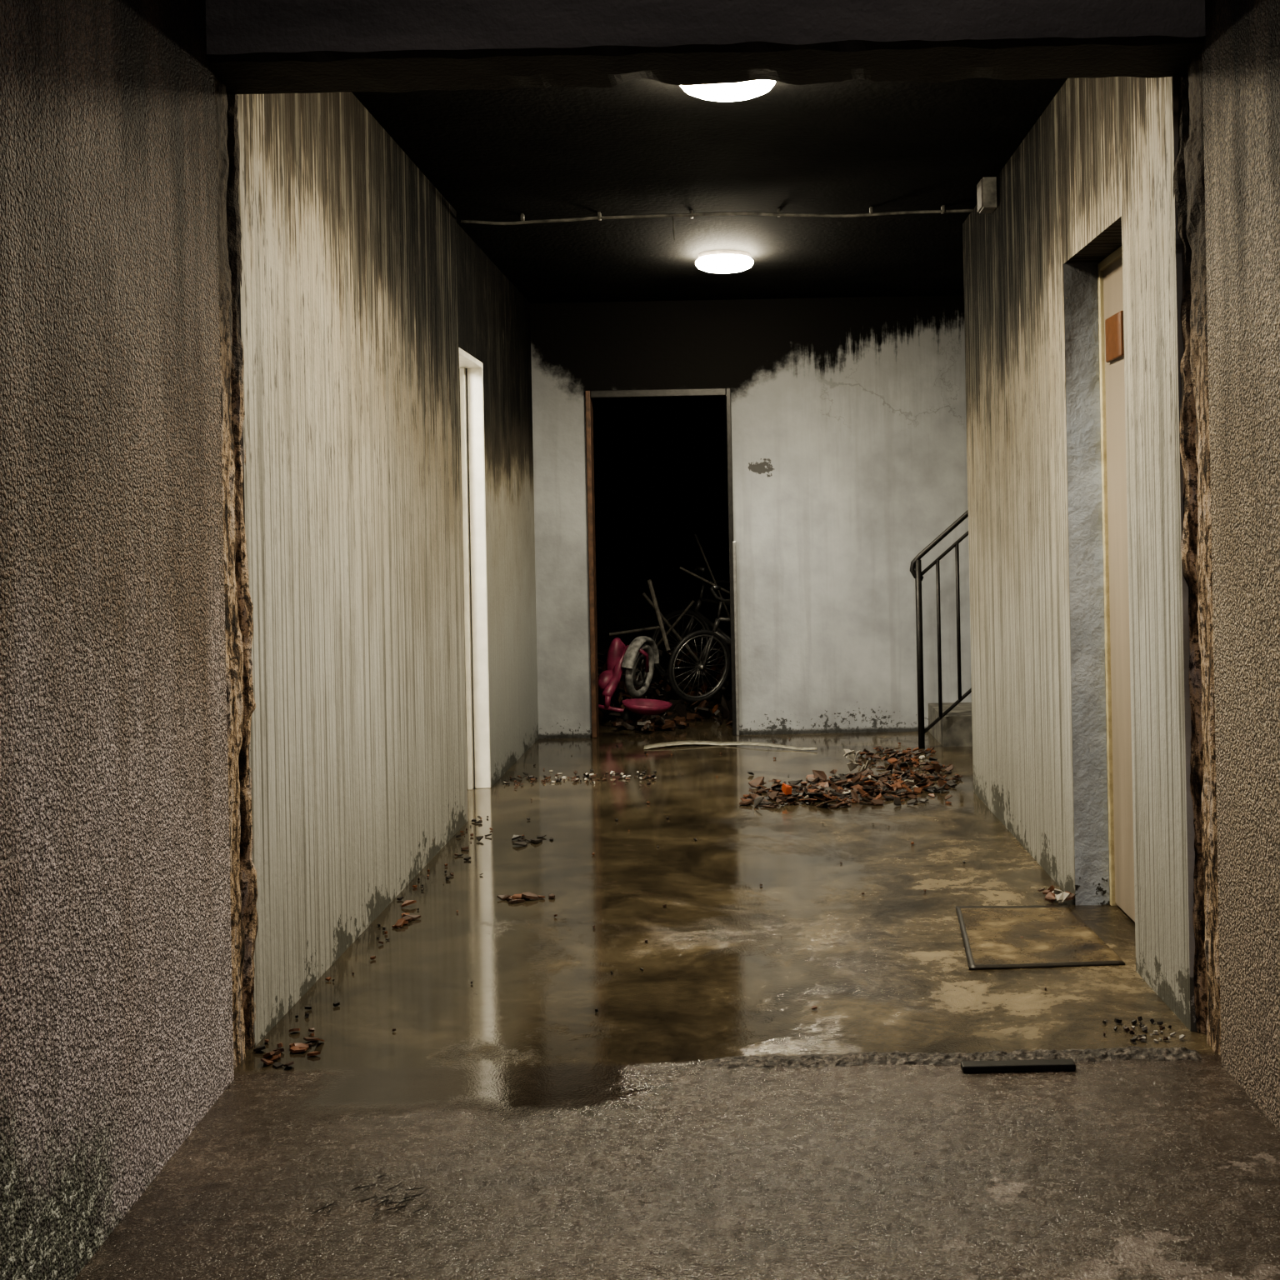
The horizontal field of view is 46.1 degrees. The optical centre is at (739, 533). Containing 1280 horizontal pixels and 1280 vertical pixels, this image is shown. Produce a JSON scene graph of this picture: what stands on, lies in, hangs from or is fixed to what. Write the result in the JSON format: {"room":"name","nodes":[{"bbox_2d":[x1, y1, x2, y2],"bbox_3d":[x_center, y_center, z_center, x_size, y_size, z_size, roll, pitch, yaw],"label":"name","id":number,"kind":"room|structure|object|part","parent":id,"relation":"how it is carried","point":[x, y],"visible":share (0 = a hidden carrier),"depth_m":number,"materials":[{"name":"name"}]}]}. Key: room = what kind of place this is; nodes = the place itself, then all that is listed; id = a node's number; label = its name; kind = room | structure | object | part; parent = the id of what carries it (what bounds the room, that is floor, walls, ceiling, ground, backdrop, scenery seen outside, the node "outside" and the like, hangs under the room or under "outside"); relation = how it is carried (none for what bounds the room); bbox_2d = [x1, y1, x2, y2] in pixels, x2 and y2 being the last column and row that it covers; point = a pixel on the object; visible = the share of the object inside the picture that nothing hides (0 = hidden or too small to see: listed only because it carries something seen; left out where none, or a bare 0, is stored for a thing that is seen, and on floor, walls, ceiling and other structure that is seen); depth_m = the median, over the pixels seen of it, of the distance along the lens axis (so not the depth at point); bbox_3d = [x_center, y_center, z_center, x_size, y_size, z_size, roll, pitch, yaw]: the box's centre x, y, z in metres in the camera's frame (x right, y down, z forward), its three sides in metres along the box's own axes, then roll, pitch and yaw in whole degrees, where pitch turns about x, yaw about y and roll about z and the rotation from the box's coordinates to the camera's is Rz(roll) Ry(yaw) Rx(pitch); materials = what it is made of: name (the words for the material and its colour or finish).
{"room":"fire-damaged room","nodes":[
{"label":"fire-damaged room","id":0,"kind":"room"},
{"bbox_2d":[0,0,234,1279],"bbox_3d":[-1.385,-0.274,1.350,0.640,3.100,4.300,-1,0,0],"label":"wall","id":1,"kind":"structure","parent":0,"point":[117,1026],"depth_m":2.75,"materials":[{"name":"paint"}]},
{"bbox_2d":[215,77,258,1068],"bbox_3d":[-1.233,0.094,3.608,0.056,2.360,0.250,-1,0,0],"label":"trim","id":2,"kind":"structure","parent":1,"relation":"attached to","point":[241,704],"depth_m":3.64,"materials":[{"name":"brown wood"}]},
{"bbox_2d":[225,194,239,863],"bbox_3d":[-1.478,-0.272,3.610,0.455,3.100,0.220,-1,0,0],"label":"wall","id":3,"kind":"structure","parent":0,"point":[226,194],"depth_m":3.69,"materials":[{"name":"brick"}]},
{"bbox_2d":[236,91,467,1046],"bbox_3d":[-1.304,-0.075,5.180,0.155,2.700,2.920,-1,0,0],"label":"wall","id":4,"kind":"structure","parent":0,"point":[348,302],"depth_m":4.65,"materials":[{"name":"paint"}]},
{"bbox_2d":[456,223,538,787],"bbox_3d":[-1.346,-0.074,7.970,0.152,2.700,2.660,-1,0,0],"label":"wall","id":5,"kind":"structure","parent":0,"point":[494,317],"depth_m":8.14,"materials":[{"name":"paint"}]},
{"bbox_2d":[460,367,474,789],"bbox_3d":[-1.359,0.226,7.489,0.023,2.100,0.059,-1,0,0],"label":"door","id":6,"kind":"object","parent":5,"relation":"attached to","point":[462,371],"visible":1,"depth_m":7.46,"materials":[{"name":"white paint"}]},
{"bbox_2d":[459,347,482,368],"bbox_3d":[-1.360,-0.839,7.072,0.152,0.029,0.855,-1,0,0],"label":"lintel","id":7,"kind":"object","parent":5,"relation":"in","point":[466,360],"depth_m":7.26,"materials":[{"name":"white paint"}]},
{"bbox_2d":[466,368,490,788],"bbox_3d":[-1.303,0.211,7.510,0.077,2.128,0.019,-1,0,0],"label":"frame","id":8,"kind":"object","parent":5,"relation":"attached to","point":[475,376],"visible":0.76,"depth_m":7.50,"materials":[{"name":"white paint"}]},
{"bbox_2d":[592,397,731,679],"bbox_3d":[-0.302,-0.094,11.260,3.800,2.700,3.680,-1,0,0],"label":"wall","id":9,"kind":"structure","parent":0,"point":[661,465],"depth_m":13.00,"materials":[{"name":"black paint"}]},
{"bbox_2d":[74,677,1279,1279],"bbox_3d":[0.125,1.323,5.850,7.000,0.150,14.700,-1,0,0],"label":"floor","id":10,"kind":"structure","parent":0,"point":[550,1136],"depth_m":3.42,"materials":[{"name":"concrete"}]},
{"bbox_2d":[311,1173,428,1219],"bbox_3d":[-0.677,1.258,2.819,0.183,0.006,0.193,-1,0,36],"label":"clump","id":11,"kind":"object","parent":10,"relation":"on","point":[369,1185],"visible":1,"depth_m":2.83,"materials":[{"name":"brown plant"}]},
{"bbox_2d":[598,635,659,729],"bbox_3d":[-0.802,0.990,10.053,0.391,0.584,0.756,-1,0,13],"label":"scooter","id":12,"kind":"object","parent":10,"relation":"on","point":[620,656],"visible":0.8,"depth_m":10.03,"materials":[{"name":"plastic"}]},
{"bbox_3d":[-0.774,0.927,9.976,0.340,0.424,0.473,7,7,21],"label":"frame","id":13,"kind":"part","parent":12,"relation":"part of","materials":[{"name":"pink plastic"}]},
{"bbox_2d":[597,641,732,731],"bbox_3d":[-0.281,1.049,11.160,2.712,0.411,3.610,-1,0,0],"label":"debris pile","id":14,"kind":"object","parent":10,"relation":"on","point":[677,712],"visible":0.35,"depth_m":10.88,"materials":[{"name":"brown wood"}]},
{"bbox_2d":[621,698,672,714],"bbox_3d":[-0.590,1.116,9.633,0.328,0.096,0.238,-1,0,-21],"label":"bowl","id":15,"kind":"object","parent":14,"relation":"on","point":[637,706],"visible":1,"depth_m":9.60,"materials":[{"name":"plastic"}]},
{"bbox_2d":[609,534,729,673],"bbox_3d":[-0.226,0.581,11.378,1.263,1.159,1.012,-1,0,-33],"label":"poles","id":16,"kind":"object","parent":14,"relation":"on","point":[654,604],"visible":0.74,"depth_m":11.30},
{"bbox_2d":[650,566,730,679],"bbox_3d":[0.018,0.730,12.143,1.575,0.939,0.590,-1,0,40],"label":"bicycle","id":17,"kind":"object","parent":14,"relation":"on","point":[704,622],"visible":0.21,"depth_m":12.30,"materials":[{"name":"black metal"}]},
{"bbox_3d":[-0.023,0.674,12.115,1.016,0.556,0.118,-1,-14,30],"label":"frame","id":18,"kind":"part","parent":17,"relation":"part of","materials":[{"name":"black metal"}]},
{"bbox_2d":[667,585,730,702],"bbox_3d":[0.110,0.778,10.790,0.519,0.821,1.350,-1,0,38],"label":"bicycle","id":19,"kind":"object","parent":14,"relation":"on","point":[723,641],"visible":0.41,"depth_m":10.57,"materials":[{"name":"black metal"}]},
{"bbox_3d":[0.100,0.718,10.781,0.894,0.490,0.104,-1,10,-35],"label":"frame","id":20,"kind":"part","parent":19,"relation":"part of","materials":[{"name":"black metal"}]},
{"bbox_2d":[253,738,1184,1068],"bbox_3d":[-0.042,1.229,6.298,2.324,0.042,5.498,-1,0,0],"label":"debris","id":21,"kind":"object","parent":10,"relation":"on","point":[1052,893],"visible":0.99,"depth_m":4.97,"materials":[{"name":"brown plant"}]},
{"bbox_2d":[643,740,817,749],"bbox_3d":[-0.042,1.238,8.764,1.036,0.023,0.256,-1,0,11],"label":"trim strip","id":22,"kind":"object","parent":10,"relation":"on","point":[677,742],"visible":1,"depth_m":8.81,"materials":[{"name":"white plastic"}]},
{"bbox_2d":[739,745,962,808],"bbox_3d":[0.557,1.159,7.633,1.120,0.159,1.756,-1,0,0],"label":"debris pile","id":23,"kind":"object","parent":10,"relation":"on","point":[837,789],"visible":1,"depth_m":7.24,"materials":[{"name":"brown plant"}]},
{"bbox_2d":[910,510,971,749],"bbox_3d":[1.494,0.289,8.580,1.036,1.864,0.038,-1,0,0],"label":"stair railing","id":24,"kind":"object","parent":10,"relation":"on","point":[916,564],"visible":0.42,"depth_m":8.57,"materials":[{"name":"metal"}]},
{"bbox_3d":[1.442,-0.188,8.580,0.949,0.908,0.030,-1,0,0],"label":"handrail","id":25,"kind":"part","parent":24,"relation":"part of","materials":[{"name":"metal"}]},
{"bbox_2d":[928,675,972,746],"bbox_3d":[2.257,0.594,8.959,2.190,1.225,0.678,-1,0,0],"label":"stairs","id":26,"kind":"structure","parent":10,"relation":"on","point":[955,728],"depth_m":8.62,"materials":[{"name":"grey concrete"}]},
{"bbox_2d":[700,1045,1201,1068],"bbox_3d":[0.479,1.235,3.546,1.230,0.020,0.112,-1,0,0],"label":"threshold","id":27,"kind":"object","parent":10,"relation":"on","point":[896,1057],"visible":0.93,"depth_m":3.53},
{"bbox_2d":[960,1059,1075,1072],"bbox_3d":[0.644,1.230,3.463,0.260,0.016,0.037,-1,0,0],"label":"metal strip","id":28,"kind":"object","parent":10,"relation":"on","point":[1048,1065],"depth_m":3.45,"materials":[{"name":"black metal"}]},
{"bbox_2d":[955,905,1124,969],"bbox_3d":[0.875,1.230,4.600,0.447,0.008,0.700,-1,0,0],"label":"doormat","id":29,"kind":"object","parent":10,"relation":"on","point":[1053,936],"visible":1,"depth_m":4.53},
{"bbox_2d":[205,0,1205,94],"bbox_3d":[-0.083,-1.474,3.580,2.380,0.749,0.280,-1,0,0],"label":"lintel beam","id":30,"kind":"structure","parent":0,"point":[254,47],"depth_m":3.44,"materials":[{"name":"concrete"}]},
{"bbox_2d":[351,77,1067,303],"bbox_3d":[0.961,-1.544,6.510,4.820,0.150,5.580,-1,0,0],"label":"ceiling","id":31,"kind":"structure","parent":0,"point":[637,146],"depth_m":6.09,"materials":[{"name":"paint"}]},
{"bbox_2d":[460,205,974,239],"bbox_3d":[-0.097,-1.383,6.721,2.301,0.130,0.057,-1,0,0],"label":"conduit","id":32,"kind":"object","parent":31,"relation":"attached to","point":[942,210],"depth_m":6.72,"materials":[{"name":"grey metal"}]},
{"bbox_2d":[695,250,753,273],"bbox_3d":[-0.077,-1.405,7.800,0.300,0.088,0.300,-1,0,0],"label":"ceiling lamp","id":33,"kind":"object","parent":31,"relation":"attached to","point":[716,261],"depth_m":7.70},
{"bbox_2d":[680,80,775,101],"bbox_3d":[-0.037,-1.406,4.660,0.300,0.088,0.300,-1,0,0],"label":"ceiling lamp","id":34,"kind":"object","parent":31,"relation":"attached to","point":[745,90],"depth_m":4.64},
{"bbox_2d":[530,295,971,739],"bbox_3d":[0.988,-0.119,9.360,4.820,2.700,0.120,-1,0,0],"label":"wall","id":35,"kind":"structure","parent":0,"point":[848,414],"depth_m":9.30,"materials":[{"name":"paint"}]},
{"bbox_2d":[585,390,599,738],"bbox_3d":[-0.916,0.193,9.357,0.030,2.150,0.165,-1,0,0],"label":"frame","id":36,"kind":"object","parent":35,"relation":"attached to","point":[589,412],"visible":0.89,"depth_m":9.27,"materials":[{"name":"brown wood"}]},
{"bbox_2d":[590,388,725,399],"bbox_3d":[-0.502,-0.868,9.357,0.840,0.045,0.165,-1,0,0],"label":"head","id":37,"kind":"structure","parent":35,"relation":"attached to","point":[692,392],"depth_m":9.27,"materials":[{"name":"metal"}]},
{"bbox_2d":[725,388,736,735],"bbox_3d":[-0.047,0.176,9.357,0.030,2.150,0.165,-1,0,0],"label":"frame","id":38,"kind":"object","parent":35,"relation":"attached to","point":[727,390],"visible":0.88,"depth_m":9.27,"materials":[{"name":"metal"}]},
{"bbox_2d":[732,541,739,735],"bbox_3d":[-0.018,0.650,9.283,0.018,1.200,0.025,-1,0,0],"label":"strip","id":39,"kind":"object","parent":35,"relation":"attached to","point":[733,542],"visible":1,"depth_m":9.27,"materials":[{"name":"metal"}]},
{"bbox_2d":[962,0,1279,1131],"bbox_3d":[1.374,-0.326,3.165,0.640,3.100,7.930,-1,0,0],"label":"wall","id":40,"kind":"structure","parent":0,"point":[1092,177],"depth_m":3.94,"materials":[{"name":"paint"}]},
{"bbox_2d":[976,176,996,213],"bbox_3d":[1.031,-1.408,6.250,0.062,0.125,0.120,-1,0,0],"label":"junction box","id":41,"kind":"object","parent":40,"relation":"attached to","point":[987,187],"visible":1,"depth_m":6.19,"materials":[{"name":"grey plastic"}]},
{"bbox_3d":[1.004,-1.407,6.250,0.008,0.114,0.110,-1,0,0],"label":"lid","id":42,"kind":"part","parent":41,"relation":"part of","materials":[{"name":"grey plastic"}]},
{"bbox_2d":[1063,262,1109,904],"bbox_3d":[1.147,0.168,4.950,0.113,2.120,0.009,-1,0,0],"label":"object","id":43,"kind":"object","parent":40,"relation":"attached to","point":[1080,280],"visible":1,"depth_m":4.95,"materials":[{"name":"grey metal"}]},
{"bbox_2d":[1098,245,1122,906],"bbox_3d":[1.233,0.167,4.583,0.060,2.118,0.742,-1,0,0],"label":"frame","id":44,"kind":"object","parent":40,"relation":"attached to","point":[1116,255],"visible":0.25,"depth_m":4.93,"materials":[{"name":"beige paint"}]},
{"bbox_2d":[1103,256,1134,922],"bbox_3d":[1.234,0.171,4.575,0.038,2.090,0.710,-1,0,0],"label":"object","id":45,"kind":"object","parent":40,"relation":"attached to","point":[1112,275],"visible":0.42,"depth_m":4.80,"materials":[{"name":"beige paint"}]},
{"bbox_2d":[1105,310,1124,362],"bbox_3d":[1.194,-0.623,4.760,0.015,0.140,0.200,-1,0,0],"label":"name plate","id":46,"kind":"object","parent":45,"relation":"attached to","point":[1113,324],"visible":0.8,"depth_m":4.74,"materials":[{"name":"brown plastic"}]},
{"bbox_2d":[1173,52,1221,1056],"bbox_3d":[1.117,0.049,3.583,0.057,2.360,0.257,-1,0,0],"label":"trim","id":47,"kind":"structure","parent":40,"relation":"attached to","point":[1188,172],"depth_m":3.60,"materials":[{"name":"brown wood"}]}
]}

